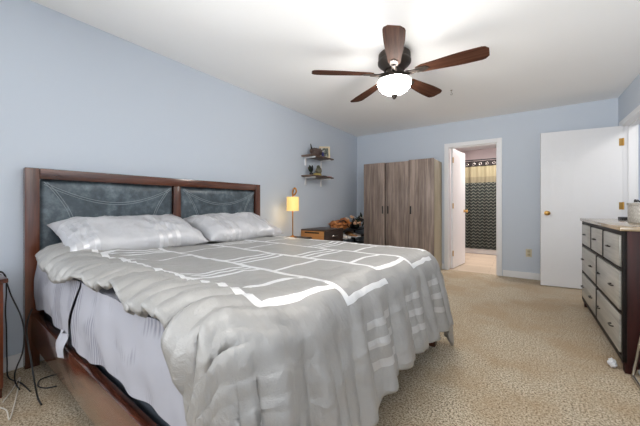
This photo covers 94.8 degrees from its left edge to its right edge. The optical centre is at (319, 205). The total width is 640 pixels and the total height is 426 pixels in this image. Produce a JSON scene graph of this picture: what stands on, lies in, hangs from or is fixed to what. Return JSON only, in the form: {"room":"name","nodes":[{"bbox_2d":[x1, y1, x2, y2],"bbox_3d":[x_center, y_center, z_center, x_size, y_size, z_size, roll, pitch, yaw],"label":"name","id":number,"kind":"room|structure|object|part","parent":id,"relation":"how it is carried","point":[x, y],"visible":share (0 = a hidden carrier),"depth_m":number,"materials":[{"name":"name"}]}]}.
{"room":"bedroom","nodes":[
{"label":"bedroom","id":0,"kind":"room"},
{"bbox_2d":[0,0,356,357],"bbox_3d":[-1.681,-0.160,2.459,0.120,2.440,8.580,0,0,35],"label":"wall","id":1,"kind":"structure","parent":0,"point":[76,95],"depth_m":2.46,"materials":[{"name":"blue paint"}]},
{"bbox_2d":[3,353,43,372],"bbox_3d":[-1.626,1.012,2.421,0.014,0.095,8.340,0,0,35],"label":"baseboard","id":2,"kind":"structure","parent":1,"relation":"attached to","point":[13,360],"depth_m":1.90,"materials":[{"name":"white wood"}]},
{"bbox_2d":[301,154,333,167],"bbox_3d":[-0.028,-0.688,4.569,0.204,0.145,0.590,0,0,35],"label":"wall shelf","id":3,"kind":"object","parent":1,"relation":"attached to","point":[312,156],"visible":0.98,"depth_m":4.49,"materials":[{"name":"brown wood"}]},
{"bbox_2d":[310,144,321,154],"bbox_3d":[-0.071,-0.849,4.522,0.141,0.184,0.277,0,0,35],"label":"ornament","id":4,"kind":"object","parent":3,"relation":"on","point":[317,151],"visible":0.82,"depth_m":4.45,"materials":[{"name":"metal"}]},
{"bbox_2d":[319,146,329,157],"bbox_3d":[0.076,-0.860,4.722,0.170,0.198,0.056,0,0,-7],"label":"picture frame","id":5,"kind":"object","parent":3,"relation":"on","point":[326,150],"visible":0.62,"depth_m":4.72,"materials":[{"name":"beige wood"}]},
{"bbox_2d":[321,148,327,156],"bbox_3d":[0.076,-0.860,4.723,0.116,0.144,0.037,0,0,-7],"label":"print","id":6,"kind":"object","parent":5,"relation":"attached to","point":[325,150],"depth_m":4.72},
{"bbox_2d":[301,174,333,186],"bbox_3d":[-0.028,-0.388,4.569,0.204,0.145,0.590,0,0,35],"label":"wall shelf","id":7,"kind":"object","parent":1,"relation":"attached to","point":[321,178],"visible":1,"depth_m":4.45,"materials":[{"name":"brown wood"}]},
{"bbox_2d":[308,165,312,173],"bbox_3d":[-0.136,-0.540,4.397,0.068,0.158,0.123,0,0,13],"label":"leafy sprig","id":8,"kind":"object","parent":7,"relation":"on","point":[310,168],"visible":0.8,"depth_m":4.39,"materials":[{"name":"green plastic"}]},
{"bbox_2d":[313,165,321,175],"bbox_3d":[-0.034,-0.546,4.548,0.110,0.182,0.197,0,0,23],"label":"figurine","id":9,"kind":"object","parent":7,"relation":"on","point":[318,171],"visible":0.87,"depth_m":4.54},
{"bbox_2d":[0,253,639,425],"bbox_3d":[0.717,1.110,2.554,3.960,0.100,11.460,0,0,35],"label":"floor","id":10,"kind":"structure","parent":0,"point":[524,352],"depth_m":1.85,"materials":[{"name":"carpet"}]},
{"bbox_2d":[0,274,7,397],"bbox_3d":[-2.031,0.730,1.477,0.378,0.660,0.595,0,0,35],"label":"nightstand","id":11,"kind":"object","parent":10,"relation":"on","point":[3,279],"visible":1,"depth_m":1.62,"materials":[{"name":"red wood"}]},
{"bbox_2d":[0,271,24,389],"bbox_3d":[-1.798,0.723,1.718,0.376,0.672,0.086,0,0,18],"label":"power cord","id":12,"kind":"object","parent":11,"relation":"hanging from","point":[0,271],"visible":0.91,"depth_m":1.70,"materials":[{"name":"black plastic"}]},
{"bbox_2d":[0,272,30,391],"bbox_3d":[-1.831,0.724,1.702,0.366,0.675,0.136,0,0,27],"label":"power cord","id":13,"kind":"object","parent":11,"relation":"hanging from","point":[25,386],"visible":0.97,"depth_m":1.81,"materials":[{"name":"black plastic"}]},
{"bbox_2d":[0,377,20,419],"bbox_3d":[-1.717,1.054,1.607,0.086,0.006,0.477,0,0,-41],"label":"power cord","id":14,"kind":"object","parent":10,"relation":"on","point":[19,378],"visible":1,"depth_m":1.59,"materials":[{"name":"white plastic"}]},
{"bbox_2d":[26,309,41,404],"bbox_3d":[-1.568,0.808,1.603,0.206,0.500,0.020,0,0,29],"label":"power cord","id":15,"kind":"object","parent":10,"relation":"on","point":[30,356],"visible":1,"depth_m":1.61,"materials":[{"name":"black plastic"}]},
{"bbox_2d":[37,374,56,388],"bbox_3d":[-1.628,1.054,1.754,0.090,0.006,0.172,0,0,-42],"label":"power cord","id":16,"kind":"object","parent":10,"relation":"on","point":[54,374],"visible":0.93,"depth_m":1.72,"materials":[{"name":"black plastic"}]},
{"bbox_2d":[23,167,436,425],"bbox_3d":[-0.513,0.404,2.106,2.190,1.312,2.080,0,0,35],"label":"frame","id":17,"kind":"object","parent":10,"relation":"on","point":[49,195],"visible":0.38,"depth_m":2.00,"materials":[{"name":"brown wood"}]},
{"bbox_3d":[-1.912,0.404,1.948,0.067,1.312,0.074,0,0,35],"label":"headboard post","id":18,"kind":"part","parent":17,"relation":"part of","materials":[{"name":"brown wood"}]},
{"bbox_3d":[-1.057,0.800,1.325,2.050,0.190,0.038,0,0,37],"label":"rail","id":19,"kind":"part","parent":17,"relation":"part of","materials":[{"name":"brown wood"}]},
{"bbox_3d":[-1.621,0.210,2.334,0.053,0.780,0.895,0,0,37],"label":"upholstered panel","id":20,"kind":"part","parent":17,"relation":"part of","materials":[{"name":"plastic"}]},
{"bbox_2d":[44,310,169,425],"bbox_3d":[-0.502,0.731,2.100,2.027,0.222,1.907,0,0,35],"label":"box spring","id":21,"kind":"object","parent":17,"relation":"on","point":[145,407],"visible":0.02,"depth_m":1.13,"materials":[{"name":"fabric"}]},
{"bbox_2d":[34,262,186,425],"bbox_3d":[-0.498,0.545,2.089,2.047,0.370,1.995,0,0,35],"label":"sheet","id":22,"kind":"object","parent":21,"relation":"on","point":[128,346],"visible":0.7,"depth_m":1.11,"materials":[{"name":"fabric"}]},
{"bbox_2d":[35,236,453,425],"bbox_3d":[-0.346,0.637,1.999,2.061,0.816,2.116,0,0,35],"label":"comforter","id":23,"kind":"object","parent":22,"relation":"on","point":[276,330],"visible":0.95,"depth_m":1.08,"materials":[{"name":"grey fabric"}]},
{"bbox_2d":[47,214,208,251],"bbox_3d":[-1.367,0.202,2.188,0.473,0.268,0.910,0,0,37],"label":"pillow","id":24,"kind":"object","parent":23,"relation":"on","point":[104,232],"visible":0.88,"depth_m":2.02,"materials":[{"name":"grey fabric"}]},
{"bbox_2d":[183,212,283,241],"bbox_3d":[-0.830,0.198,2.905,0.473,0.274,0.870,0,0,37],"label":"pillow","id":25,"kind":"object","parent":23,"relation":"on","point":[218,227],"visible":0.95,"depth_m":2.71,"materials":[{"name":"grey fabric"}]},
{"bbox_3d":[-1.332,-0.216,2.718,0.065,0.072,1.856,0,0,37],"label":"rail","id":26,"kind":"part","parent":17,"relation":"part of","materials":[{"name":"brown wood"}]},
{"bbox_3d":[-1.046,0.210,3.104,0.051,0.780,0.895,0,0,37],"label":"upholstered panel","id":27,"kind":"part","parent":17,"relation":"part of","materials":[{"name":"plastic"}]},
{"bbox_3d":[-0.757,0.404,3.491,0.067,1.312,0.074,0,0,35],"label":"headboard post","id":28,"kind":"part","parent":17,"relation":"part of","materials":[{"name":"brown wood"}]},
{"bbox_3d":[0.852,0.978,2.245,0.067,0.165,0.062,0,0,35],"label":"leg","id":29,"kind":"part","parent":17,"relation":"part of","materials":[{"name":"brown wood"}]},
{"bbox_2d":[286,236,311,238],"bbox_3d":[-0.367,0.740,3.897,0.350,0.640,0.400,0,0,35],"label":"side table","id":30,"kind":"object","parent":10,"relation":"on","point":[286,236],"visible":0.09,"depth_m":3.92,"materials":[{"name":"brown wood"}]},
{"bbox_2d":[287,187,298,237],"bbox_3d":[-0.360,0.086,3.881,0.160,0.665,0.160,0,0,35],"label":"table lamp","id":31,"kind":"object","parent":30,"relation":"on","point":[292,202],"visible":0.91,"depth_m":3.82,"materials":[{"name":"yellow fabric"}]},
{"bbox_3d":[-0.360,-0.028,3.881,0.160,0.185,0.160,0,0,35],"label":"lamp shade","id":32,"kind":"part","parent":31,"relation":"part of","materials":[{"name":"fabric"}]},
{"bbox_2d":[301,227,342,240],"bbox_3d":[0.052,0.700,4.425,0.460,0.720,0.507,0,0,35],"label":"nightstand","id":33,"kind":"object","parent":10,"relation":"on","point":[321,233],"visible":0.32,"depth_m":4.26,"materials":[{"name":"beige wood"}]},
{"bbox_3d":[0.204,0.452,4.321,0.020,0.177,0.501,0,0,35],"label":"drawer","id":34,"kind":"part","parent":33,"relation":"part of","materials":[{"name":"brown wood"}]},
{"bbox_2d":[342,227,363,243],"bbox_3d":[0.490,0.730,5.165,0.340,0.660,1.140,0,0,35],"label":"storage rack","id":35,"kind":"object","parent":10,"relation":"on","point":[359,228],"visible":0.08,"depth_m":5.28,"materials":[{"name":"black plastic"}]},
{"bbox_2d":[328,217,351,229],"bbox_3d":[0.321,0.298,4.900,0.282,0.206,0.514,0,0,35],"label":"leather bag","id":36,"kind":"object","parent":35,"relation":"on","point":[344,223],"visible":0.95,"depth_m":4.79,"materials":[{"name":"leather"}]},
{"bbox_2d":[344,232,357,236],"bbox_3d":[0.531,0.484,5.040,0.251,0.090,0.080,0,0,35],"label":"shoe","id":37,"kind":"object","parent":35,"relation":"on","point":[350,234],"visible":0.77,"depth_m":5.01,"materials":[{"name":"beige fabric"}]},
{"bbox_2d":[342,227,363,231],"bbox_3d":[0.490,0.412,5.165,0.340,0.015,1.140,0,0,35],"label":"shelf","id":38,"kind":"object","parent":35,"relation":"attached to","point":[360,228],"depth_m":5.07,"materials":[{"name":"black plastic"}]},
{"bbox_2d":[346,212,363,228],"bbox_3d":[0.644,0.258,5.230,0.278,0.292,0.584,0,0,25],"label":"flower arrangement","id":39,"kind":"object","parent":35,"relation":"on","point":[356,223],"visible":0.91,"depth_m":5.15,"materials":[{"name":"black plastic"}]},
{"bbox_2d":[364,158,441,269],"bbox_3d":[1.405,0.160,5.057,1.190,1.800,0.524,0,0,35],"label":"wardrobe","id":40,"kind":"object","parent":10,"relation":"on","point":[403,200],"visible":0.81,"depth_m":4.80,"materials":[{"name":"brown wood"}]},
{"bbox_3d":[0.938,0.141,5.087,0.387,1.749,0.021,0,0,35],"label":"door","id":41,"kind":"part","parent":40,"relation":"part of","materials":[{"name":"brown wood"}]},
{"bbox_3d":[1.275,0.143,4.861,0.381,1.743,0.021,0,0,35],"label":"door","id":42,"kind":"part","parent":40,"relation":"part of","materials":[{"name":"brown wood"}]},
{"bbox_3d":[1.593,0.138,4.635,0.393,1.755,0.021,0,0,35],"label":"door","id":43,"kind":"part","parent":40,"relation":"part of","materials":[{"name":"brown wood"}]},
{"bbox_3d":[1.897,0.166,4.738,0.018,1.788,0.490,0,0,35],"label":"panel","id":44,"kind":"part","parent":40,"relation":"part of","materials":[{"name":"brown wood"}]},
{"bbox_2d":[465,248,495,254],"bbox_3d":[4.036,0.810,6.625,1.710,0.500,0.740,0,0,35],"label":"bathtub","id":45,"kind":"object","parent":10,"relation":"on","point":[467,250],"visible":0.02,"depth_m":6.51,"materials":[{"name":"white ceramic"}]},
{"bbox_2d":[580,218,639,374],"bbox_3d":[2.534,0.595,2.377,0.498,0.930,1.580,0,0,35],"label":"dresser","id":46,"kind":"object","parent":10,"relation":"on","point":[610,259],"visible":1,"depth_m":2.03,"materials":[{"name":"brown wood"}]},
{"bbox_3d":[2.644,0.293,2.911,0.016,0.204,0.453,0,0,35],"label":"drawer","id":47,"kind":"part","parent":46,"relation":"part of","materials":[{"name":"grey wood"}]},
{"bbox_3d":[2.573,0.550,2.809,0.016,0.249,0.701,0,0,35],"label":"drawer","id":48,"kind":"part","parent":46,"relation":"part of","materials":[{"name":"grey wood"}]},
{"bbox_3d":[2.573,0.828,2.809,0.016,0.244,0.701,0,0,35],"label":"drawer","id":49,"kind":"part","parent":46,"relation":"part of","materials":[{"name":"grey wood"}]},
{"bbox_3d":[2.362,0.293,2.502,0.016,0.204,0.453,0,0,35],"label":"drawer","id":50,"kind":"part","parent":46,"relation":"part of","materials":[{"name":"grey wood"}]},
{"bbox_3d":[2.362,0.574,2.495,0.026,0.832,1.550,0,0,35],"label":"frame","id":51,"kind":"part","parent":46,"relation":"part of","materials":[{"name":"brown wood"}]},
{"bbox_3d":[2.150,0.550,2.196,0.016,0.249,0.701,0,0,35],"label":"drawer","id":52,"kind":"part","parent":46,"relation":"part of","materials":[{"name":"grey wood"}]},
{"bbox_3d":[2.150,0.828,2.196,0.016,0.244,0.701,0,0,35],"label":"drawer","id":53,"kind":"part","parent":46,"relation":"part of","materials":[{"name":"grey wood"}]},
{"bbox_3d":[2.080,0.293,2.094,0.016,0.204,0.453,0,0,35],"label":"drawer","id":54,"kind":"part","parent":46,"relation":"part of","materials":[{"name":"grey wood"}]},
{"bbox_3d":[1.963,1.010,1.868,0.060,0.100,0.060,0,0,35],"label":"leg","id":55,"kind":"part","parent":46,"relation":"part of","materials":[{"name":"brown wood"}]},
{"bbox_2d":[626,203,639,223],"bbox_3d":[2.521,0.052,2.197,0.265,0.154,0.310,0,0,35],"label":"storage box","id":56,"kind":"object","parent":46,"relation":"on","point":[633,208],"visible":1,"depth_m":2.24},
{"bbox_3d":[2.120,0.579,1.735,0.440,0.842,0.025,0,0,35],"label":"panel","id":57,"kind":"part","parent":46,"relation":"part of","materials":[{"name":"brown wood"}]},
{"bbox_2d":[607,357,617,367],"bbox_3d":[1.927,1.035,1.939,0.048,0.059,0.078,0,0,35],"label":"plastic bag","id":58,"kind":"object","parent":10,"relation":"on","point":[612,362],"visible":1,"depth_m":1.92,"materials":[{"name":"white plastic"}]},
{"bbox_2d":[631,332,639,389],"bbox_3d":[1.940,0.540,1.501,0.391,1.040,0.515,0,0,35],"label":"mirror","id":59,"kind":"object","parent":10,"relation":"on","point":[635,373],"visible":1,"depth_m":1.78,"materials":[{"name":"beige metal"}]},
{"bbox_2d":[633,345,639,383],"bbox_3d":[1.844,0.539,1.567,0.141,0.994,0.471,0,0,35],"label":"mirror glass","id":60,"kind":"object","parent":59,"relation":"attached to","point":[636,363],"depth_m":1.78,"materials":[{"name":"white"}]},
{"bbox_2d":[31,0,639,150],"bbox_3d":[0.717,-1.430,2.554,3.960,0.100,11.460,0,0,35],"label":"ceiling","id":61,"kind":"structure","parent":0,"point":[544,54],"depth_m":2.56,"materials":[{"name":"paint"}]},
{"bbox_2d":[312,25,489,101],"bbox_3d":[0.717,-1.171,2.630,1.385,0.418,1.438,0,0,35],"label":"ceiling fan","id":62,"kind":"object","parent":61,"relation":"hanging from","point":[395,58],"visible":1,"depth_m":2.53,"materials":[{"name":"brown wood"}]},
{"bbox_3d":[0.204,-1.185,2.624,0.555,0.008,0.156,0,12,-4],"label":"blade","id":63,"kind":"part","parent":62,"relation":"part of","materials":[{"name":"brown wood"}]},
{"bbox_3d":[0.498,-1.185,3.088,0.156,0.008,0.555,-13,5,-21],"label":"blade","id":64,"kind":"part","parent":62,"relation":"part of","materials":[{"name":"brown wood"}]},
{"bbox_3d":[0.554,-1.185,2.201,0.156,0.008,0.555,12,3,14],"label":"blade","id":65,"kind":"part","parent":62,"relation":"part of","materials":[{"name":"brown wood"}]},
{"bbox_3d":[0.670,-1.066,2.654,0.296,0.124,0.296,0,0,35],"label":"lamp shade","id":66,"kind":"part","parent":62,"relation":"part of","materials":[{"name":"white glass"}]},
{"bbox_3d":[1.031,-1.185,2.952,0.555,0.008,0.156,0,-12,-40],"label":"blade","id":67,"kind":"part","parent":62,"relation":"part of","materials":[{"name":"brown wood"}]},
{"bbox_3d":[1.065,-1.185,2.403,0.555,0.008,0.156,0,-12,32],"label":"blade","id":68,"kind":"part","parent":62,"relation":"part of","materials":[{"name":"brown wood"}]},
{"bbox_2d":[450,148,495,254],"bbox_3d":[3.499,-0.160,5.847,1.960,2.440,2.880,0,0,35],"label":"wall","id":69,"kind":"structure","parent":0,"point":[481,153],"depth_m":7.11,"materials":[{"name":"paint"}]},
{"bbox_2d":[451,149,467,267],"bbox_3d":[2.440,0.041,5.196,0.171,2.015,0.673,0,0,43],"label":"door","id":70,"kind":"structure","parent":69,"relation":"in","point":[458,210],"depth_m":5.12,"materials":[{"name":"white wood"}]},
{"bbox_2d":[465,158,495,160],"bbox_3d":[3.783,-1.015,6.259,1.718,0.060,0.058,0,0,35],"label":"curtain rod","id":71,"kind":"object","parent":69,"relation":"attached to","point":[488,158],"visible":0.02,"depth_m":6.44,"materials":[{"name":"metal"}]},
{"bbox_2d":[465,159,495,249],"bbox_3d":[3.781,-0.025,6.255,1.520,1.930,0.076,0,0,35],"label":"shower curtain","id":72,"kind":"object","parent":71,"relation":"hanging from","point":[480,176],"visible":0.47,"depth_m":6.44,"materials":[{"name":"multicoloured fabric"}]},
{"bbox_2d":[357,98,617,275],"bbox_3d":[2.351,-0.160,4.817,3.840,2.440,0.120,0,0,35],"label":"wall","id":73,"kind":"structure","parent":0,"point":[520,132],"depth_m":4.38,"materials":[{"name":"blue paint"}]},
{"bbox_2d":[444,138,501,275],"bbox_3d":[2.458,0.012,4.743,0.822,2.096,0.156,0,0,35],"label":"trim","id":74,"kind":"structure","parent":73,"relation":"attached to","point":[498,141],"depth_m":4.64,"materials":[{"name":"white wood"}]},
{"bbox_2d":[442,263,539,279],"bbox_3d":[2.264,1.012,4.796,3.692,0.095,0.014,0,0,35],"label":"baseboard","id":75,"kind":"structure","parent":73,"relation":"attached to","point":[517,274],"depth_m":4.32,"materials":[{"name":"white wood"}]},
{"bbox_2d":[526,249,531,256],"bbox_3d":[3.031,0.682,4.268,0.073,0.115,0.010,0,0,35],"label":"wall outlet","id":76,"kind":"object","parent":73,"relation":"attached to","point":[528,251],"visible":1,"depth_m":4.26,"materials":[{"name":"beige plastic"}]},
{"bbox_2d":[618,73,639,125],"bbox_3d":[1.446,-0.160,0.230,0.120,2.440,8.460,0,0,35],"label":"wall","id":77,"kind":"structure","parent":0,"point":[629,99],"depth_m":3.35,"materials":[{"name":"blue paint"}]},
{"bbox_2d":[540,126,623,288],"bbox_3d":[3.303,0.041,3.736,0.813,2.015,0.171,0,0,27],"label":"door","id":78,"kind":"structure","parent":77,"relation":"in","point":[581,171],"depth_m":3.76,"materials":[{"name":"white wood"}]},
{"bbox_2d":[619,105,639,216],"bbox_3d":[3.510,0.012,3.222,0.156,2.096,0.942,0,0,35],"label":"trim","id":79,"kind":"structure","parent":77,"relation":"attached to","point":[630,123],"depth_m":3.54,"materials":[{"name":"white wood"}]},
{"bbox_2d":[638,124,639,202],"bbox_3d":[4.045,-0.160,2.676,1.380,2.440,2.600,0,0,35],"label":"wall","id":80,"kind":"structure","parent":0,"point":[639,124],"depth_m":3.96,"materials":[{"name":"blue paint"}]}
]}

